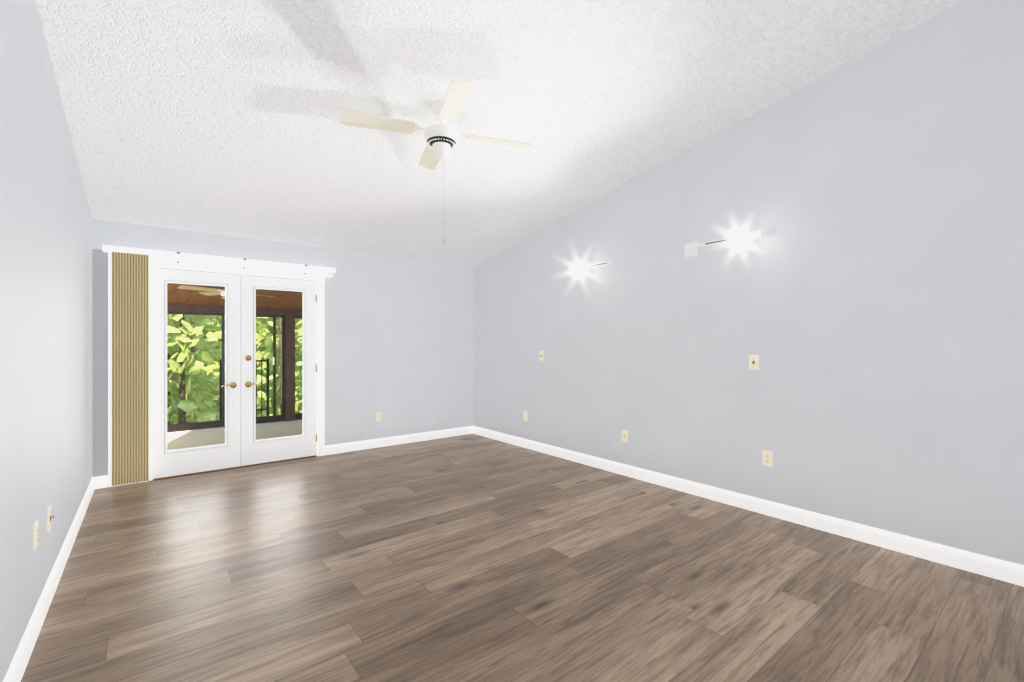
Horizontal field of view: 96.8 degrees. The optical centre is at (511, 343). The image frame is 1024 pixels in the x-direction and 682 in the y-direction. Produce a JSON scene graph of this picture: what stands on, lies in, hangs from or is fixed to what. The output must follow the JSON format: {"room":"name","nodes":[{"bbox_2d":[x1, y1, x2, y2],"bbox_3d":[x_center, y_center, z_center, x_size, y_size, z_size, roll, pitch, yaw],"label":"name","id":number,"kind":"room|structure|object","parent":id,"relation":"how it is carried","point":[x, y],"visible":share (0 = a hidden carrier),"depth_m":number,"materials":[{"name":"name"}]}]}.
{"room":"empty bedroom","nodes":[
{"label":"empty bedroom","id":0,"kind":"room"},
{"bbox_2d":[0,0,91,681],"bbox_3d":[-1.880,-0.457,1.584,0.150,3.535,6.300,0,0,-38],"label":"wall","id":1,"kind":"structure","parent":0,"point":[45,338],"depth_m":2.09,"materials":[{"name":"paint"}]},
{"bbox_2d":[33,520,38,550],"bbox_3d":[-2.160,0.870,2.064,0.010,0.118,0.072,0,0,-38],"label":"electrical outlet","id":2,"kind":"object","parent":1,"relation":"attached to","point":[35,534],"visible":0.98,"depth_m":2.04,"materials":[{"name":"beige plastic"}]},
{"bbox_2d":[3,477,94,681],"bbox_3d":[-1.815,1.256,1.636,0.016,0.108,6.300,0,0,-38],"label":"baseboard","id":3,"kind":"structure","parent":1,"relation":"attached to","point":[17,667],"depth_m":2.18,"materials":[{"name":"white wood"}]},
{"bbox_2d":[47,505,53,532],"bbox_3d":[-2.374,0.900,2.341,0.020,0.118,0.072,0,0,-38],"label":"electrical outlet","id":4,"kind":"object","parent":1,"relation":"attached to","point":[49,517],"visible":0.98,"depth_m":2.32,"materials":[{"name":"beige plastic"}]},
{"bbox_2d":[92,218,472,482],"bbox_3d":[-2.220,0.080,5.434,4.410,2.460,0.151,0,0,-38],"label":"wall","id":5,"kind":"structure","parent":0,"point":[398,343],"depth_m":5.69,"materials":[{"name":"paint"}]},
{"bbox_2d":[93,475,132,488],"bbox_3d":[-3.658,1.256,4.185,0.305,0.108,0.016,0,0,-38],"label":"baseboard","id":6,"kind":"structure","parent":5,"relation":"attached to","point":[101,481],"depth_m":4.13,"materials":[{"name":"white wood"}]},
{"bbox_2d":[153,267,240,478],"bbox_3d":[-3.173,0.282,4.581,0.758,2.033,0.109,0,0,-38],"label":"french door","id":7,"kind":"structure","parent":5,"relation":"in","point":[175,462],"depth_m":4.59,"materials":[{"name":"white glass"}]},
{"bbox_2d":[102,245,335,486],"bbox_3d":[-2.890,0.198,4.722,2.025,2.168,0.130,0,0,-38],"label":"vertical blind","id":8,"kind":"object","parent":5,"relation":"attached to","point":[130,366],"visible":1,"depth_m":4.19,"materials":[{"name":"fabric"}]},
{"bbox_2d":[137,258,323,482],"bbox_3d":[-2.921,0.244,4.877,1.694,2.132,0.184,0,0,-38],"label":"door frame","id":9,"kind":"structure","parent":5,"relation":"attached to","point":[319,280],"depth_m":5.29,"materials":[{"name":"white wood"}]},
{"bbox_2d":[152,455,315,480],"bbox_3d":[-2.926,1.306,4.884,1.520,0.009,0.192,0,0,-38],"label":"door sill","id":10,"kind":"structure","parent":5,"relation":"attached to","point":[231,468],"depth_m":4.75,"materials":[{"name":"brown wood"}]},
{"bbox_2d":[241,275,315,465],"bbox_3d":[-2.578,0.282,5.054,0.761,2.033,0.109,0,0,-38],"label":"french door","id":11,"kind":"structure","parent":5,"relation":"in","point":[254,450],"depth_m":5.02,"materials":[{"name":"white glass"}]},
{"bbox_2d":[376,412,380,421],"bbox_3d":[-1.690,0.925,5.755,0.072,0.118,0.010,0,0,-38],"label":"electrical outlet","id":12,"kind":"object","parent":5,"relation":"attached to","point":[378,416],"visible":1,"depth_m":5.75,"materials":[{"name":"beige plastic"}]},
{"bbox_2d":[324,426,472,454],"bbox_3d":[-1.384,1.256,5.994,2.104,0.108,0.016,0,0,-38],"label":"baseboard","id":13,"kind":"structure","parent":5,"relation":"attached to","point":[366,444],"depth_m":5.88,"materials":[{"name":"white wood"}]},
{"bbox_2d":[36,0,962,266],"bbox_3d":[-0.213,-1.732,2.910,4.410,1.255,6.600,0,0,-38],"label":"ceiling","id":14,"kind":"structure","parent":0,"point":[220,117],"depth_m":3.00,"materials":[{"name":"white paint"}]},
{"bbox_2d":[339,80,532,244],"bbox_3d":[-0.480,-1.151,3.094,0.992,0.963,0.992,0,0,26],"label":"ceiling fan","id":15,"kind":"object","parent":14,"relation":"hanging from","point":[441,138],"visible":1,"depth_m":2.99,"materials":[{"name":"white plastic"}]},
{"bbox_2d":[21,434,1023,681],"bbox_3d":[-0.213,1.370,2.910,4.410,0.120,6.600,0,0,-38],"label":"floor","id":16,"kind":"structure","parent":0,"point":[470,558],"depth_m":2.44,"materials":[{"name":"laminate"}]},
{"bbox_2d":[473,0,1023,565],"bbox_3d":[1.454,-0.457,4.236,0.150,3.535,6.300,0,0,-38],"label":"wall","id":17,"kind":"structure","parent":0,"point":[863,296],"depth_m":3.20,"materials":[{"name":"paint"}]},
{"bbox_2d":[523,411,526,420],"bbox_3d":[0.165,0.910,5.728,0.010,0.118,0.072,0,0,-38],"label":"electrical outlet","id":18,"kind":"object","parent":17,"relation":"attached to","point":[525,415],"visible":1,"depth_m":5.72,"materials":[{"name":"beige plastic"}]},
{"bbox_2d":[539,351,542,360],"bbox_3d":[0.348,0.145,5.490,0.020,0.118,0.072,0,0,-38],"label":"light switch","id":19,"kind":"object","parent":17,"relation":"attached to","point":[540,355],"visible":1,"depth_m":5.49,"materials":[{"name":"beige plastic"}]},
{"bbox_2d":[568,260,612,277],"bbox_3d":[0.787,-0.805,4.834,0.149,0.116,0.650,0,0,-38],"label":"wall lamp","id":20,"kind":"object","parent":17,"relation":"attached to","point":[572,270],"visible":1,"depth_m":4.84,"materials":[{"name":"white metal"}]},
{"bbox_2d":[622,430,627,442],"bbox_3d":[1.119,0.920,4.523,0.018,0.118,0.072,0,0,-38],"label":"electrical outlet","id":21,"kind":"object","parent":17,"relation":"attached to","point":[624,435],"visible":1,"depth_m":4.52,"materials":[{"name":"beige plastic"}]},
{"bbox_2d":[685,231,760,257],"bbox_3d":[1.678,-0.820,3.715,0.149,0.116,0.650,0,0,-38],"label":"wall lamp","id":22,"kind":"object","parent":17,"relation":"attached to","point":[691,249],"visible":1,"depth_m":3.75,"materials":[{"name":"white metal"}]},
{"bbox_2d":[473,426,1023,586],"bbox_3d":[1.389,1.256,4.184,0.016,0.108,6.300,0,0,-38],"label":"baseboard","id":23,"kind":"structure","parent":17,"relation":"attached to","point":[1005,571],"depth_m":3.25,"materials":[{"name":"white wood"}]},
{"bbox_2d":[749,355,758,369],"bbox_3d":[1.888,0.145,3.554,0.020,0.118,0.072,0,0,-38],"label":"light switch","id":24,"kind":"object","parent":17,"relation":"attached to","point":[753,362],"visible":1,"depth_m":3.55,"materials":[{"name":"beige plastic"}]},
{"bbox_2d":[762,450,772,466],"bbox_3d":[1.954,0.880,3.479,0.010,0.118,0.072,0,0,-38],"label":"electrical outlet","id":25,"kind":"object","parent":17,"relation":"attached to","point":[767,458],"visible":1,"depth_m":3.47,"materials":[{"name":"beige plastic"}]},
{"label":"outside","id":26,"kind":"structure","parent":0,"visible":0},
{"bbox_2d":[167,283,301,449],"bbox_3d":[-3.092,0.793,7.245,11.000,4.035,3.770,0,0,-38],"label":"door glass","id":27,"kind":"object","parent":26,"point":[214,293],"depth_m":7.25,"materials":[{"name":"glass"}]},
{"bbox_2d":[167,314,301,424],"bbox_3d":[-9.747,-1.690,15.611,85.000,30.000,18.550,0,0,-38],"label":"trees","id":28,"kind":"object","parent":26,"point":[200,357],"depth_m":9.32,"materials":[{"name":"green plant"}]}
]}

